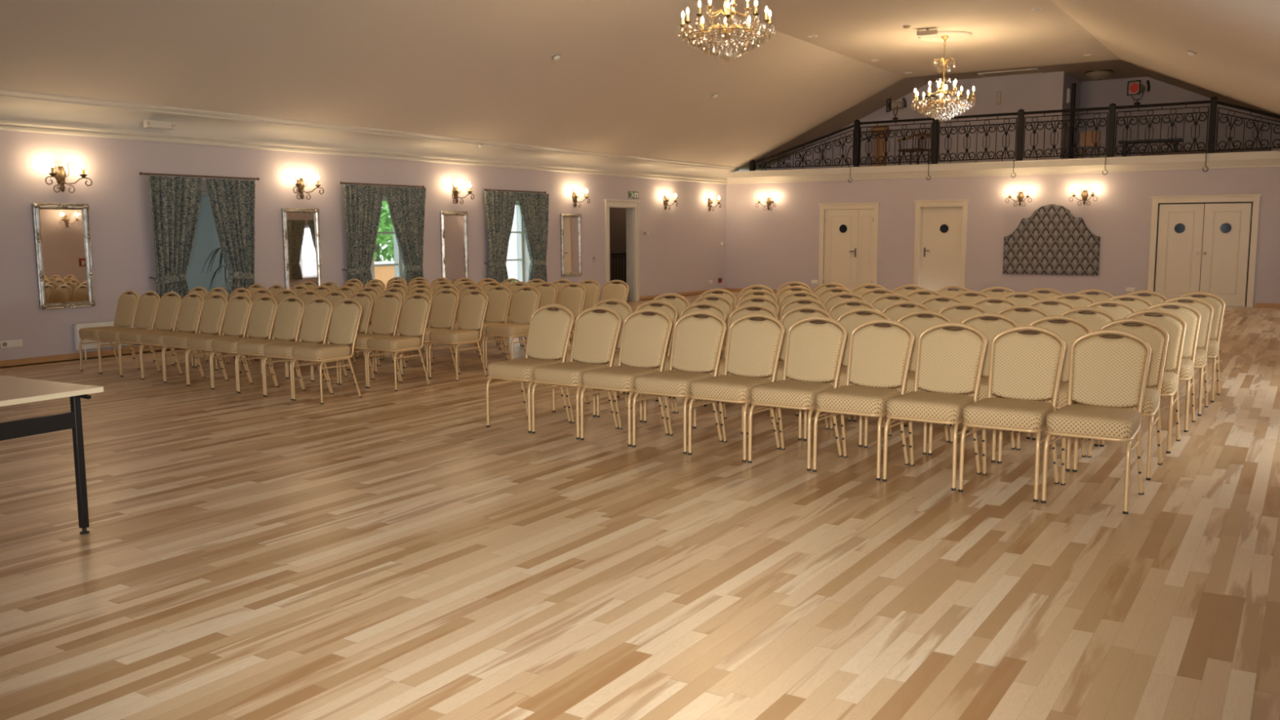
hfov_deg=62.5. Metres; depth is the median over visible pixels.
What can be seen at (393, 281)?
banquet chair
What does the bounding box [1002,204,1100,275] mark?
headboard panel
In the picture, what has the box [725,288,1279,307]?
baseboard
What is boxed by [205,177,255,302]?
curtain
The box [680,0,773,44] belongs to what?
crystal chandelier
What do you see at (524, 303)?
banquet chair
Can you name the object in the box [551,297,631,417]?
banquet chair
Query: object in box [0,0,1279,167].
ceiling
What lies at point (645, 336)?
banquet chair
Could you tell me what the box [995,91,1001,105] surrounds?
intercom
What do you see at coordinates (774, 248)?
wall
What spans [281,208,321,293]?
wall mirror
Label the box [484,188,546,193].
curtain rod
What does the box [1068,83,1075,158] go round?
pole
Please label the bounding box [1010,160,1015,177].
hook
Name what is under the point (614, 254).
stair railing
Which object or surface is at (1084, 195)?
wall lamp
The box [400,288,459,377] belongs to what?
banquet chair
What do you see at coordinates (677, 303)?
banquet chair
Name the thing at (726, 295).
banquet chair
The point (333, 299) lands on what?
banquet chair
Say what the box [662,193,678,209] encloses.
wall lamp
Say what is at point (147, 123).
cable box
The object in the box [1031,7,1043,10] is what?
recessed light
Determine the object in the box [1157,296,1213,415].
banquet chair
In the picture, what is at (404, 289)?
banquet chair
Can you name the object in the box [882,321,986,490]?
banquet chair
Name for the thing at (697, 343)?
banquet chair
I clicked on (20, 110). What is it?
trim
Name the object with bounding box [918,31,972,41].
ceiling medallion
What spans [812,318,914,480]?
banquet chair
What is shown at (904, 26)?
smoke detector
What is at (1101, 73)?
bowl light
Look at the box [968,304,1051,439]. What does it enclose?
banquet chair
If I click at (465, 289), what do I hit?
banquet chair
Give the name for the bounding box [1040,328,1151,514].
banquet chair
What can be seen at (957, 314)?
banquet chair
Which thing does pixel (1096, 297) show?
banquet chair
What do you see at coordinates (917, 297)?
banquet chair
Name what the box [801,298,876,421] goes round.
banquet chair
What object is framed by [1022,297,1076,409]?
banquet chair
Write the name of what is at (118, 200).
wall
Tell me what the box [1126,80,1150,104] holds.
stage light
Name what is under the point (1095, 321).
banquet chair
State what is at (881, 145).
lectern
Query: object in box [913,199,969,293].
door
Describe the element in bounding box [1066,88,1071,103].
wall speaker
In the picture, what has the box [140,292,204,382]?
banquet chair
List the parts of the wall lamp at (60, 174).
arm, plate, arm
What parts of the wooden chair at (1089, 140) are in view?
backrest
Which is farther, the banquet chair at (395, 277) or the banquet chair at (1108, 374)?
the banquet chair at (395, 277)
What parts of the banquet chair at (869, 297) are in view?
frame, backrest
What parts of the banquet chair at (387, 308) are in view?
leg, seat frame, leg, seat, leg, backrest, frame, leg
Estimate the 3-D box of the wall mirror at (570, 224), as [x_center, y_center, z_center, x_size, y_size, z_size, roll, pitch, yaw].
[-1.354,-2.275,20.871,0.055,1.230,0.662,4,8,32]
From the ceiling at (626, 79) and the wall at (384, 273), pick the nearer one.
the ceiling at (626, 79)
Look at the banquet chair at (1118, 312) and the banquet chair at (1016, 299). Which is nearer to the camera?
the banquet chair at (1118, 312)
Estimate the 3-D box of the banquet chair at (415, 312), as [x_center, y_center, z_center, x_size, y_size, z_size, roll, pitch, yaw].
[-2.345,-0.189,10.319,0.406,0.904,0.550,4,8,33]
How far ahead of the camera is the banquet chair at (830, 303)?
9.88 m
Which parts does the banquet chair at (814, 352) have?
leg, leg, seat frame, seat, leg, backrest, frame, leg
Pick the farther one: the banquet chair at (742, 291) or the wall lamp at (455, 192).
the wall lamp at (455, 192)
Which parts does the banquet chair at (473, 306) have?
leg, seat frame, seat, leg, leg, backrest, frame, leg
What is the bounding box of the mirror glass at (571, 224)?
[563,217,579,273]
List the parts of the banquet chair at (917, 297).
backrest, frame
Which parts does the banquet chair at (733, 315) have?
leg, seat, leg, leg, frame, backrest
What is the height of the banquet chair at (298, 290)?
0.881 m
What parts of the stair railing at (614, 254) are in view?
handrail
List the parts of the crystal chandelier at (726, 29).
arm, arm, arm, arm, arm, arm, stem, arm, arm, arm, arm, arm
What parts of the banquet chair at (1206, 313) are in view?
frame, backrest, seat, seat frame, leg, leg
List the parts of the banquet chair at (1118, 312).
frame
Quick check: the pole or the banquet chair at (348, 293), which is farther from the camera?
the pole
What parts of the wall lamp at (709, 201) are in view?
plate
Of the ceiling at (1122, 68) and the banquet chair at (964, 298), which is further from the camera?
the ceiling at (1122, 68)
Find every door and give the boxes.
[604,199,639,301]
[817,202,879,290]
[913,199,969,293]
[1147,194,1262,307]
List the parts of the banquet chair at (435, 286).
backrest, frame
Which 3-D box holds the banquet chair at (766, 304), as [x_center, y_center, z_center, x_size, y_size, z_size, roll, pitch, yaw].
[0.896,-0.079,9.194,0.451,0.930,0.625,4,8,33]
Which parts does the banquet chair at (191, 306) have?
leg, seat frame, leg, seat, leg, backrest, frame, leg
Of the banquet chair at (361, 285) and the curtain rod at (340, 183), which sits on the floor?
the banquet chair at (361, 285)
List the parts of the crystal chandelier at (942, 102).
arm, stem, arm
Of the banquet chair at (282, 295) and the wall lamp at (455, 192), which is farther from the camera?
the wall lamp at (455, 192)
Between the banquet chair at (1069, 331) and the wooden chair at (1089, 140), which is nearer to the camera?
the banquet chair at (1069, 331)
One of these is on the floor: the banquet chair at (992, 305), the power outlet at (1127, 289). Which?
the banquet chair at (992, 305)
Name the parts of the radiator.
panel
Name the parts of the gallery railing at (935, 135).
post, handrail, scrollwork panel, post, handrail, scrollwork panel, post, scrollwork panel, handrail, post, scrollwork panel, handrail, post, scrollwork panel, handrail, post, scrollwork panel, handrail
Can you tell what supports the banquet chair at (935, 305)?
on the floor
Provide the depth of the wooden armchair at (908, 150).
24.57 m
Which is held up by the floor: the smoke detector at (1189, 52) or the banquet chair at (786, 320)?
the banquet chair at (786, 320)
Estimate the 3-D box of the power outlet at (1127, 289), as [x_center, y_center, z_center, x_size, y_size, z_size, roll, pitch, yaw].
[9.990,-1.438,21.484,0.160,0.080,0.014,4,8,32]
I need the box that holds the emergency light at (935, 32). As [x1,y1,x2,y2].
[916,28,937,36]
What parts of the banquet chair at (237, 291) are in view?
backrest, frame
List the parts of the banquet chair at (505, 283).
backrest, frame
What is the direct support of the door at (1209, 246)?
in the wall at (774, 248)
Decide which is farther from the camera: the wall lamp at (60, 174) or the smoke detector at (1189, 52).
the smoke detector at (1189, 52)
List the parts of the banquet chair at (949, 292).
backrest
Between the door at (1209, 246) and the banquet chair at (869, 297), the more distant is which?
the door at (1209, 246)
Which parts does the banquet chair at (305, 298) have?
seat, leg, backrest, frame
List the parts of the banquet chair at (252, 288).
backrest, frame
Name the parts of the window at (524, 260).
frame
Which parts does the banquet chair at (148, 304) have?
leg, seat frame, leg, seat, leg, backrest, frame, leg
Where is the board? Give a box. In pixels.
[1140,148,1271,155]
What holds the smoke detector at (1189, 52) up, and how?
attached to the ceiling at (626, 79)
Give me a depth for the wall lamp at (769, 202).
25.56 m
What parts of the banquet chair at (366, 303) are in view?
leg, leg, seat, leg, backrest, frame, leg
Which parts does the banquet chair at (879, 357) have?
leg, leg, seat frame, seat, backrest, frame, leg, leg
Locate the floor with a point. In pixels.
(385, 553)
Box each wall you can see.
[0,129,725,360]
[185,195,226,293]
[373,261,395,290]
[725,167,1279,307]
[763,71,1279,170]
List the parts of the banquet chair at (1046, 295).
backrest, frame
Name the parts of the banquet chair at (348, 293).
backrest, frame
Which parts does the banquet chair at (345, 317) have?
leg, seat frame, seat, leg, leg, backrest, frame, leg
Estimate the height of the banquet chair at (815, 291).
0.930 m
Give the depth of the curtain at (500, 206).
18.84 m
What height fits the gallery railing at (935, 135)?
1.085 m
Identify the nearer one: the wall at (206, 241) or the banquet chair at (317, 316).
the banquet chair at (317, 316)
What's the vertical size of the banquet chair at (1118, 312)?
0.930 m
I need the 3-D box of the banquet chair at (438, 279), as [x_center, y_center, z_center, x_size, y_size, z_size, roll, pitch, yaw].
[-2.897,-0.689,14.550,0.406,0.881,0.550,4,8,32]
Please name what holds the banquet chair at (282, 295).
on the floor
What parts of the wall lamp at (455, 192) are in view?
plate, arm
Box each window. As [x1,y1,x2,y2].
[200,189,227,275]
[370,195,404,279]
[506,200,530,284]
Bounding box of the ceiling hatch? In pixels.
[977,67,1044,77]
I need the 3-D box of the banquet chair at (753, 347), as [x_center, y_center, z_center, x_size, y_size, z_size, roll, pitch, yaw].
[0.670,0.163,7.211,0.451,0.930,0.625,4,8,33]
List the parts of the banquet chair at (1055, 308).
backrest, frame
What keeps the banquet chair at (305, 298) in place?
on the floor
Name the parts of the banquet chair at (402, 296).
seat, leg, leg, frame, backrest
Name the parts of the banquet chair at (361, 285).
backrest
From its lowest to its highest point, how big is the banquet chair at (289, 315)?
0.897 m
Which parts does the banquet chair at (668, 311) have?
leg, seat, leg, backrest, frame, leg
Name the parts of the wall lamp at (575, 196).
plate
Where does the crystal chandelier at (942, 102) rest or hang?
hanging from the ceiling medallion at (953, 35)
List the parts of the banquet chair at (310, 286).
backrest, frame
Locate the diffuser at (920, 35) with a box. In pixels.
[918,34,936,36]
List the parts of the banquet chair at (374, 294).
frame, backrest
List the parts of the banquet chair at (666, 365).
leg, seat, leg, leg, backrest, frame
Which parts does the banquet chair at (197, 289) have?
frame, backrest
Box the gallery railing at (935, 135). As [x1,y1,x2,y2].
[749,97,1279,170]
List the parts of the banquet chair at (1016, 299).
frame, backrest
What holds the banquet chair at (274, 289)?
on the floor
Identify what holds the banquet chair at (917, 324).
on the floor
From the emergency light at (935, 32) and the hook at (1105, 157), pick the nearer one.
the emergency light at (935, 32)
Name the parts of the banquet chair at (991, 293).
backrest, frame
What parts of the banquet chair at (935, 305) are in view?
frame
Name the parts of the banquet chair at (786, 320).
leg, leg, seat, leg, backrest, frame, leg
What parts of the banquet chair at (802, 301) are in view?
backrest, frame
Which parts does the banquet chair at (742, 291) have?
backrest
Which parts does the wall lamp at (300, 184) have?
arm, plate, arm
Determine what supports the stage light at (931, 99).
attached to the gallery railing at (935, 135)
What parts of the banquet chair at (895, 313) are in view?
backrest, frame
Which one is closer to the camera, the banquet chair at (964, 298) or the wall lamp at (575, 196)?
the banquet chair at (964, 298)
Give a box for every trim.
[0,88,741,184]
[725,151,1279,184]
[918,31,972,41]
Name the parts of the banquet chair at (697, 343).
leg, seat frame, leg, seat, leg, backrest, frame, leg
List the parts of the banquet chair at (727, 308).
backrest, frame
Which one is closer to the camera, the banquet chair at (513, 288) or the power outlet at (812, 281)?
the banquet chair at (513, 288)
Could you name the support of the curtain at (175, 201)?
hanging from the curtain rod at (140, 173)
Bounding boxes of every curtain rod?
[138,172,259,180]
[339,182,424,187]
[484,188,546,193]
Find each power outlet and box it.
[0,339,22,348]
[811,280,817,283]
[1125,287,1134,291]
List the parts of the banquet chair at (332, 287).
backrest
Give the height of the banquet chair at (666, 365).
0.930 m
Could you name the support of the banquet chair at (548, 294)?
on the floor
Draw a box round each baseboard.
[0,288,725,368]
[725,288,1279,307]
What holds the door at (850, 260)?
in the wall at (774, 248)
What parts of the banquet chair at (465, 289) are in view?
leg, seat, backrest, frame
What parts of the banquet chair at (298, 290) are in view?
backrest, frame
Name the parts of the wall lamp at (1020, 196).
plate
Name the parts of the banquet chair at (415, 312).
leg, seat, seat frame, leg, leg, backrest, frame, leg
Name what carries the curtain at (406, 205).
hanging from the curtain rod at (340, 183)
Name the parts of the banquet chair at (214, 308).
leg, seat frame, leg, seat, leg, backrest, frame, leg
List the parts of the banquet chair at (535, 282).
frame, backrest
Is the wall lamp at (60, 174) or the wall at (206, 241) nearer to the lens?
the wall lamp at (60, 174)
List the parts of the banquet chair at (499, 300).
leg, seat, leg, leg, backrest, frame, leg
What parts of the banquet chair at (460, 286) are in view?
backrest, frame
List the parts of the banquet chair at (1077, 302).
backrest, frame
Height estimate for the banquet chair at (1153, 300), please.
0.930 m
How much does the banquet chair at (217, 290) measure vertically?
0.878 m
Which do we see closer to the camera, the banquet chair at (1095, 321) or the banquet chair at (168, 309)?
the banquet chair at (1095, 321)
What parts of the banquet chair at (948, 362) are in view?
leg, leg, seat frame, seat, backrest, frame, leg, leg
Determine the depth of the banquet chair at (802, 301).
9.11 m
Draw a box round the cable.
[845,130,891,167]
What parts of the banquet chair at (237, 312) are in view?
leg, seat frame, leg, seat, leg, backrest, frame, leg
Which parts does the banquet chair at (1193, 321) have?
backrest, frame, seat, seat frame, leg, leg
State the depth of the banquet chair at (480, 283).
14.28 m
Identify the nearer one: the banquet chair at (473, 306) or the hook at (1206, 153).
the banquet chair at (473, 306)
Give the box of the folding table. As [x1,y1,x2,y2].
[0,375,103,534]
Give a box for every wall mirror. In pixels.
[31,202,95,310]
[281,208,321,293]
[440,211,469,284]
[560,213,582,276]
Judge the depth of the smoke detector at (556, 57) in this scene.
15.75 m
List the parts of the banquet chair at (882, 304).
frame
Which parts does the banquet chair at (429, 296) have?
leg, seat, leg, leg, backrest, frame, leg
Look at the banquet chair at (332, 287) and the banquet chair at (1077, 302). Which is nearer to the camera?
the banquet chair at (1077, 302)
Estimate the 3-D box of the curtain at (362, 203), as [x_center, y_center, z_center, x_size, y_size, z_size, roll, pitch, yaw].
[-4.226,-1.797,16.232,0.175,1.766,0.791,5,9,37]
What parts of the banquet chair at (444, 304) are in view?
leg, seat, leg, backrest, frame, leg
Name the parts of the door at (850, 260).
panel moulding, panel moulding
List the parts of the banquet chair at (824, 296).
backrest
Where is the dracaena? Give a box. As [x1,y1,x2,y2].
[201,247,226,290]
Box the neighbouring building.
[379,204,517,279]
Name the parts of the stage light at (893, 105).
filter frame, lamp shade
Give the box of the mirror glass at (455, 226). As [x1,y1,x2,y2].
[444,215,466,279]
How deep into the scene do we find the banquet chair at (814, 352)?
7.01 m
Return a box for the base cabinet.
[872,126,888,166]
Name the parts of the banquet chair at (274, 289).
backrest, frame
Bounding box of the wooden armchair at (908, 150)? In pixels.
[897,132,930,164]
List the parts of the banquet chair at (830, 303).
backrest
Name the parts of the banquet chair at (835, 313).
backrest, frame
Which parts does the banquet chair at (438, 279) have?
backrest, frame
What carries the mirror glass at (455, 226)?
attached to the wall mirror at (453, 224)
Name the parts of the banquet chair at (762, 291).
backrest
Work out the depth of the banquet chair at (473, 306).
11.00 m
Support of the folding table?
on the floor
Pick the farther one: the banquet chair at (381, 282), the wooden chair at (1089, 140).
the wooden chair at (1089, 140)
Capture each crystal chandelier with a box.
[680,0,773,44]
[912,35,975,110]
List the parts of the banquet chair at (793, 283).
backrest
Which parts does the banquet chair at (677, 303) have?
backrest, frame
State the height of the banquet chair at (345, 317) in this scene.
0.904 m
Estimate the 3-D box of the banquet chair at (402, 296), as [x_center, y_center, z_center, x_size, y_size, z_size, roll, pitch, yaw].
[-2.900,-0.346,11.672,0.406,0.894,0.550,4,8,33]
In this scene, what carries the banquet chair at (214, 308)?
on the floor
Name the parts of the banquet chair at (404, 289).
backrest, frame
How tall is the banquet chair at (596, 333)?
0.930 m
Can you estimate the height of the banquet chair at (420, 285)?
0.890 m
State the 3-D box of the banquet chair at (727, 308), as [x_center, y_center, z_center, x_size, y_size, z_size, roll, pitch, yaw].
[0.510,-0.107,9.438,0.451,0.930,0.625,4,8,33]
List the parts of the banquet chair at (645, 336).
leg, seat frame, leg, seat, leg, backrest, frame, leg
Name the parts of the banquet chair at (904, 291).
frame, backrest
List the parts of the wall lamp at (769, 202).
plate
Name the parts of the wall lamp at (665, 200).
plate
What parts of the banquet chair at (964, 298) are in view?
frame, backrest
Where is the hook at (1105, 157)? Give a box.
[1102,156,1107,174]
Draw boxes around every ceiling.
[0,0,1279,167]
[737,59,1279,171]
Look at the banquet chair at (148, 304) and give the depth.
11.50 m
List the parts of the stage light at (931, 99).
filter frame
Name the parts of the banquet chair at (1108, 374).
leg, leg, seat frame, seat, backrest, frame, leg, leg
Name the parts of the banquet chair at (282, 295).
leg, seat, backrest, frame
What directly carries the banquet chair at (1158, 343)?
on the floor
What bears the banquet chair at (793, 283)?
on the floor
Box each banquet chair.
[78,289,139,373]
[98,290,159,376]
[119,291,182,379]
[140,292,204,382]
[152,286,207,362]
[163,293,227,386]
[171,287,227,367]
[186,293,252,389]
[194,288,251,369]
[210,294,277,392]
[214,288,273,370]
[222,284,266,358]
[234,284,286,359]
[236,296,304,396]
[239,288,297,375]
[257,284,308,360]
[261,289,320,378]
[263,297,333,399]
[278,285,331,364]
[286,290,346,381]
[291,297,362,404]
[300,280,317,289]
[301,285,355,365]
[311,291,373,384]
[320,281,338,291]
[338,292,402,387]
[340,282,360,352]
[344,279,363,288]
[346,286,379,369]
[348,287,405,373]
[355,282,384,357]
[355,283,408,359]
[364,279,385,289]
[366,293,431,391]
[374,288,432,373]
[380,283,432,362]
[386,276,407,285]
[386,280,407,288]
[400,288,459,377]
[405,284,458,362]
[407,276,429,288]
[407,280,430,293]
[427,280,453,351]
[428,288,488,381]
[429,277,451,312]
[431,284,484,364]
[452,280,478,355]
[453,277,474,289]
[457,284,511,367]
[474,278,498,346]
[476,278,522,349]
[478,281,504,357]
[481,281,531,359]
[484,285,540,369]
[485,303,573,432]
[501,278,546,351]
[507,282,558,358]
[531,306,622,439]
[550,279,574,346]
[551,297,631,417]
[557,282,586,335]
[570,279,600,340]
[580,308,672,446]
[596,299,678,422]
[601,280,629,306]
[617,293,689,401]
[631,310,726,453]
[643,302,726,427]
[665,294,733,405]
[688,313,784,462]
[693,303,777,434]
[698,288,736,311]
[703,295,778,406]
[737,284,774,303]
[737,289,777,307]
[746,305,832,439]
[747,315,847,471]
[750,297,826,415]
[776,281,811,296]
[776,285,813,305]
[777,290,821,325]
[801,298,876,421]
[803,307,891,447]
[812,282,847,299]
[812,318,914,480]
[816,286,855,303]
[822,292,866,312]
[851,283,886,297]
[853,300,933,426]
[857,288,899,306]
[863,310,954,454]
[869,293,915,315]
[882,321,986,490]
[890,284,928,298]
[904,288,945,306]
[911,302,988,432]
[918,295,966,316]
[928,312,1020,462]
[934,285,972,300]
[949,290,990,308]
[958,324,1066,502]
[968,296,1017,319]
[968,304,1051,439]
[977,286,1017,301]
[996,291,1044,311]
[997,315,1091,471]
[1021,288,1065,303]
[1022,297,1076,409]
[1031,306,1116,446]
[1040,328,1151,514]
[1047,293,1097,312]
[1071,288,1114,305]
[1072,317,1168,480]
[1082,300,1137,324]
[1099,309,1186,453]
[1101,294,1152,315]
[1120,290,1168,308]
[1140,302,1201,432]
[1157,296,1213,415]
[1160,291,1225,402]
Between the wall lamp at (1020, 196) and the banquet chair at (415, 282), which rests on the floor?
the banquet chair at (415, 282)
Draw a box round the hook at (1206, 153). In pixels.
[1202,152,1208,172]
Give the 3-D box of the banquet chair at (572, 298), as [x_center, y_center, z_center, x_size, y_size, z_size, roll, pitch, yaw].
[-0.920,-0.443,12.363,0.406,0.904,0.550,4,8,32]
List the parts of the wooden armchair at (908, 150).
armrest, seat, rail, armrest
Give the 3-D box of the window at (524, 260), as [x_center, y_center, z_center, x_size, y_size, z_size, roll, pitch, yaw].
[-2.455,-2.154,19.539,0.440,1.580,1.320,4,8,32]
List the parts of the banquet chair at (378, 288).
frame, backrest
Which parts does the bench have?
leg, seat, leg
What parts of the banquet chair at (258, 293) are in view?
leg, backrest, frame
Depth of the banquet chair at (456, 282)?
14.52 m
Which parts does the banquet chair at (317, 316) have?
leg, seat frame, seat, leg, leg, backrest, frame, leg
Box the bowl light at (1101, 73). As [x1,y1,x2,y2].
[1084,69,1113,80]
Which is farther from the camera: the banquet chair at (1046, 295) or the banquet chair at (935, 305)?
the banquet chair at (1046, 295)
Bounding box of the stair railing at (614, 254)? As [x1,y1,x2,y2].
[611,253,626,283]
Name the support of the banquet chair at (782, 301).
on the floor
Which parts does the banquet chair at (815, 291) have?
backrest, frame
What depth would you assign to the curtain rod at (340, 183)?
16.43 m
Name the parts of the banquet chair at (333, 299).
leg, seat, leg, backrest, frame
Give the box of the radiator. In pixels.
[73,315,225,359]
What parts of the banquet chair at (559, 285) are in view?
backrest, frame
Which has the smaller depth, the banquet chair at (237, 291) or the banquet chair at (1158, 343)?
the banquet chair at (1158, 343)
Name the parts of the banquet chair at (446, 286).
backrest, frame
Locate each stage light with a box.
[886,97,906,119]
[923,95,937,117]
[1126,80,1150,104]
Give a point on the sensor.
(480, 144)
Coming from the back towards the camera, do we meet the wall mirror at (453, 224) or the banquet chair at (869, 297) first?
the wall mirror at (453, 224)
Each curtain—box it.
[147,175,202,312]
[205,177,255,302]
[342,184,383,287]
[385,186,426,287]
[484,191,515,283]
[517,192,549,282]
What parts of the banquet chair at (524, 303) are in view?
leg, seat frame, seat, leg, leg, backrest, frame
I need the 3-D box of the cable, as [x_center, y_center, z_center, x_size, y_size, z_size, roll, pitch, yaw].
[5.262,-4.859,24.358,1.060,0.825,0.154,4,8,29]
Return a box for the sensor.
[477,142,482,148]
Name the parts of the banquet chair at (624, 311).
leg, seat, leg, leg, backrest, frame, leg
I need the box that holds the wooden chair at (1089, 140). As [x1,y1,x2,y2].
[1080,131,1100,158]
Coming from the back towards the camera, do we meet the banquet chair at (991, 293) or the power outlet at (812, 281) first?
the power outlet at (812, 281)
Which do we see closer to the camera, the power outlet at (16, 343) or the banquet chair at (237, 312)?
the banquet chair at (237, 312)
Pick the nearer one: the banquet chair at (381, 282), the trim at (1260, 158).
the banquet chair at (381, 282)
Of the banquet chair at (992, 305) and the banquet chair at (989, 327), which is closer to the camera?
the banquet chair at (989, 327)
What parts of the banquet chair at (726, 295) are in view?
backrest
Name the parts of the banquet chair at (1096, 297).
backrest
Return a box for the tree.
[373,200,394,262]
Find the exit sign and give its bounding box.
[628,191,638,198]
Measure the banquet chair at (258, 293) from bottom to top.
0.884 m
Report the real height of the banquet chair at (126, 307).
0.874 m
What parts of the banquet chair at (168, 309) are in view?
leg, seat frame, leg, seat, leg, backrest, frame, leg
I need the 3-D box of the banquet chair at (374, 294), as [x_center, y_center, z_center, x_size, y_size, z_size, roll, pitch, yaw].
[-3.242,-0.370,11.900,0.406,0.890,0.550,4,8,33]
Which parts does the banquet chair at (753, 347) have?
leg, seat frame, leg, seat, leg, backrest, frame, leg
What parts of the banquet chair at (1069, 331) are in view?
leg, leg, seat, backrest, frame, leg, leg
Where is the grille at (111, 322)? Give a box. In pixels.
[73,320,114,324]
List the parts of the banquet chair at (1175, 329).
backrest, frame, seat, seat frame, leg, leg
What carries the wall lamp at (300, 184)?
attached to the wall at (118, 200)
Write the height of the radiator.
0.437 m
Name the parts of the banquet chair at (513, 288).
seat, backrest, frame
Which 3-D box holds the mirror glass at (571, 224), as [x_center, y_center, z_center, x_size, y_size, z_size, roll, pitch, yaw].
[-1.366,-2.276,20.878,0.022,1.098,0.518,4,8,32]
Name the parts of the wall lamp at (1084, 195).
plate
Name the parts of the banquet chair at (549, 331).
leg, seat frame, seat, leg, leg, backrest, frame, leg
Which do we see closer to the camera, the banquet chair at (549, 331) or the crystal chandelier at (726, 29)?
the banquet chair at (549, 331)
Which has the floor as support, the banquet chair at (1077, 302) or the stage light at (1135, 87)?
the banquet chair at (1077, 302)
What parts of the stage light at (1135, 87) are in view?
filter frame, lamp shade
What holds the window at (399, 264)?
in the wall at (118, 200)
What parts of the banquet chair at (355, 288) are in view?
backrest, frame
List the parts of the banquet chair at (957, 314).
backrest, frame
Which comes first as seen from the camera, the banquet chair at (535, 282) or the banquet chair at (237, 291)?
the banquet chair at (237, 291)
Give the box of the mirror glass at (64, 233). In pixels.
[39,208,88,303]
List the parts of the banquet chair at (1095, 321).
backrest, frame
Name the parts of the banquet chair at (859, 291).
backrest, frame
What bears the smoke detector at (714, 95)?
attached to the ceiling at (626, 79)
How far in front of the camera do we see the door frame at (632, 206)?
22.83 m
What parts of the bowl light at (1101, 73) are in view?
lamp shade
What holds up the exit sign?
attached to the wall at (118, 200)
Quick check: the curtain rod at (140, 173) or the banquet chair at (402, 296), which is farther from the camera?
the curtain rod at (140, 173)
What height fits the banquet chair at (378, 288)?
0.884 m
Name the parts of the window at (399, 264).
frame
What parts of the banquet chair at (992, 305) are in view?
frame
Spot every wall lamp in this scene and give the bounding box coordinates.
[44,160,92,192]
[293,173,324,199]
[452,182,474,204]
[572,188,590,207]
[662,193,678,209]
[707,195,720,211]
[755,195,776,210]
[1004,189,1031,206]
[1068,187,1097,205]
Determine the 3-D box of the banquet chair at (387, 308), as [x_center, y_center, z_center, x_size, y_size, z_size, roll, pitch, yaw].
[-2.684,-0.214,10.553,0.406,0.900,0.550,4,8,33]
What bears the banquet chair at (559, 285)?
on the floor
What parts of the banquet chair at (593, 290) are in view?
backrest, frame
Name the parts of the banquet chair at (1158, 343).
leg, leg, seat, backrest, frame, seat frame, leg, leg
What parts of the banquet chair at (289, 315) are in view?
leg, seat frame, seat, leg, leg, backrest, frame, leg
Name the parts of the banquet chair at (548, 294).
backrest, frame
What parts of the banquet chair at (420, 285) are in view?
backrest, frame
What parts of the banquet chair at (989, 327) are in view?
leg, leg, seat, backrest, frame, leg, leg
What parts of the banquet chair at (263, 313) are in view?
leg, seat frame, leg, seat, leg, backrest, frame, leg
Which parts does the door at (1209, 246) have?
panel moulding, panel moulding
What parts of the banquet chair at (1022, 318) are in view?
frame, backrest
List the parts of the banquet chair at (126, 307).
leg, seat frame, leg, seat, leg, backrest, frame, leg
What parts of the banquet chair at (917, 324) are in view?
leg, leg, seat, backrest, frame, leg, leg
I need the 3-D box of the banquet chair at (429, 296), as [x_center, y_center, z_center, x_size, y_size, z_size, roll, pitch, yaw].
[-2.555,-0.321,11.447,0.406,0.897,0.550,4,8,33]
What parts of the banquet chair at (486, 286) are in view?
backrest, frame, leg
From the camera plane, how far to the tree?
31.38 m
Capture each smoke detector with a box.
[551,54,559,60]
[711,93,718,97]
[902,25,911,28]
[1187,50,1196,55]
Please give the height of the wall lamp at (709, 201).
0.368 m
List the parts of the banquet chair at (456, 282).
backrest, frame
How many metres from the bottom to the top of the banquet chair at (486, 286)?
0.894 m
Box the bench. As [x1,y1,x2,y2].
[1118,137,1182,156]
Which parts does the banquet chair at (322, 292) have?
backrest, frame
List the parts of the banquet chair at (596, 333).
leg, seat frame, leg, seat, leg, backrest, frame, leg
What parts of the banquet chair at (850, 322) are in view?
leg, leg, seat, leg, backrest, frame, leg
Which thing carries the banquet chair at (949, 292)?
on the floor
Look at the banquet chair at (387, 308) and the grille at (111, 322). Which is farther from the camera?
the grille at (111, 322)
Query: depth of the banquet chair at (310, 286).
13.83 m
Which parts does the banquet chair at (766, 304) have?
seat, backrest, frame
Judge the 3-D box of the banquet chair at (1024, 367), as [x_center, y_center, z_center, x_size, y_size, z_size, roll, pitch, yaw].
[2.187,0.283,6.167,0.451,0.930,0.625,4,8,33]
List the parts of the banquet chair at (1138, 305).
backrest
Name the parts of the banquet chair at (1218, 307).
backrest, frame, seat, seat frame, leg, leg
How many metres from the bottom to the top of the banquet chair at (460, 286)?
0.890 m
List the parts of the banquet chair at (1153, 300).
frame, backrest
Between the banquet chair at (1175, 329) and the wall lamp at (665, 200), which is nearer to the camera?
the banquet chair at (1175, 329)
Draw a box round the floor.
[0,291,1279,719]
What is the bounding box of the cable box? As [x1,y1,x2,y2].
[142,120,175,129]
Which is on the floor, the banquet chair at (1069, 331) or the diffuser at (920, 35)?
the banquet chair at (1069, 331)
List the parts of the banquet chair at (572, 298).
backrest, frame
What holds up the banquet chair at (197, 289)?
on the floor
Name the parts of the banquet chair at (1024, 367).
leg, leg, seat frame, seat, backrest, frame, leg, leg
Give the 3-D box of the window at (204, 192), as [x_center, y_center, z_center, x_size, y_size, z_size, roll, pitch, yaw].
[-5.934,-1.481,14.137,0.440,1.580,1.320,4,8,32]
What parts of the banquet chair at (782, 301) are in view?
backrest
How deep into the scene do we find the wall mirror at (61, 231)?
12.43 m
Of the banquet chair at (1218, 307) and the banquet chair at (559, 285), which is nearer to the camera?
the banquet chair at (1218, 307)
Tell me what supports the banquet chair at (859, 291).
on the floor
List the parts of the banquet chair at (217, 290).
leg, backrest, frame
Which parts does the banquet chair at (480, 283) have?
backrest, frame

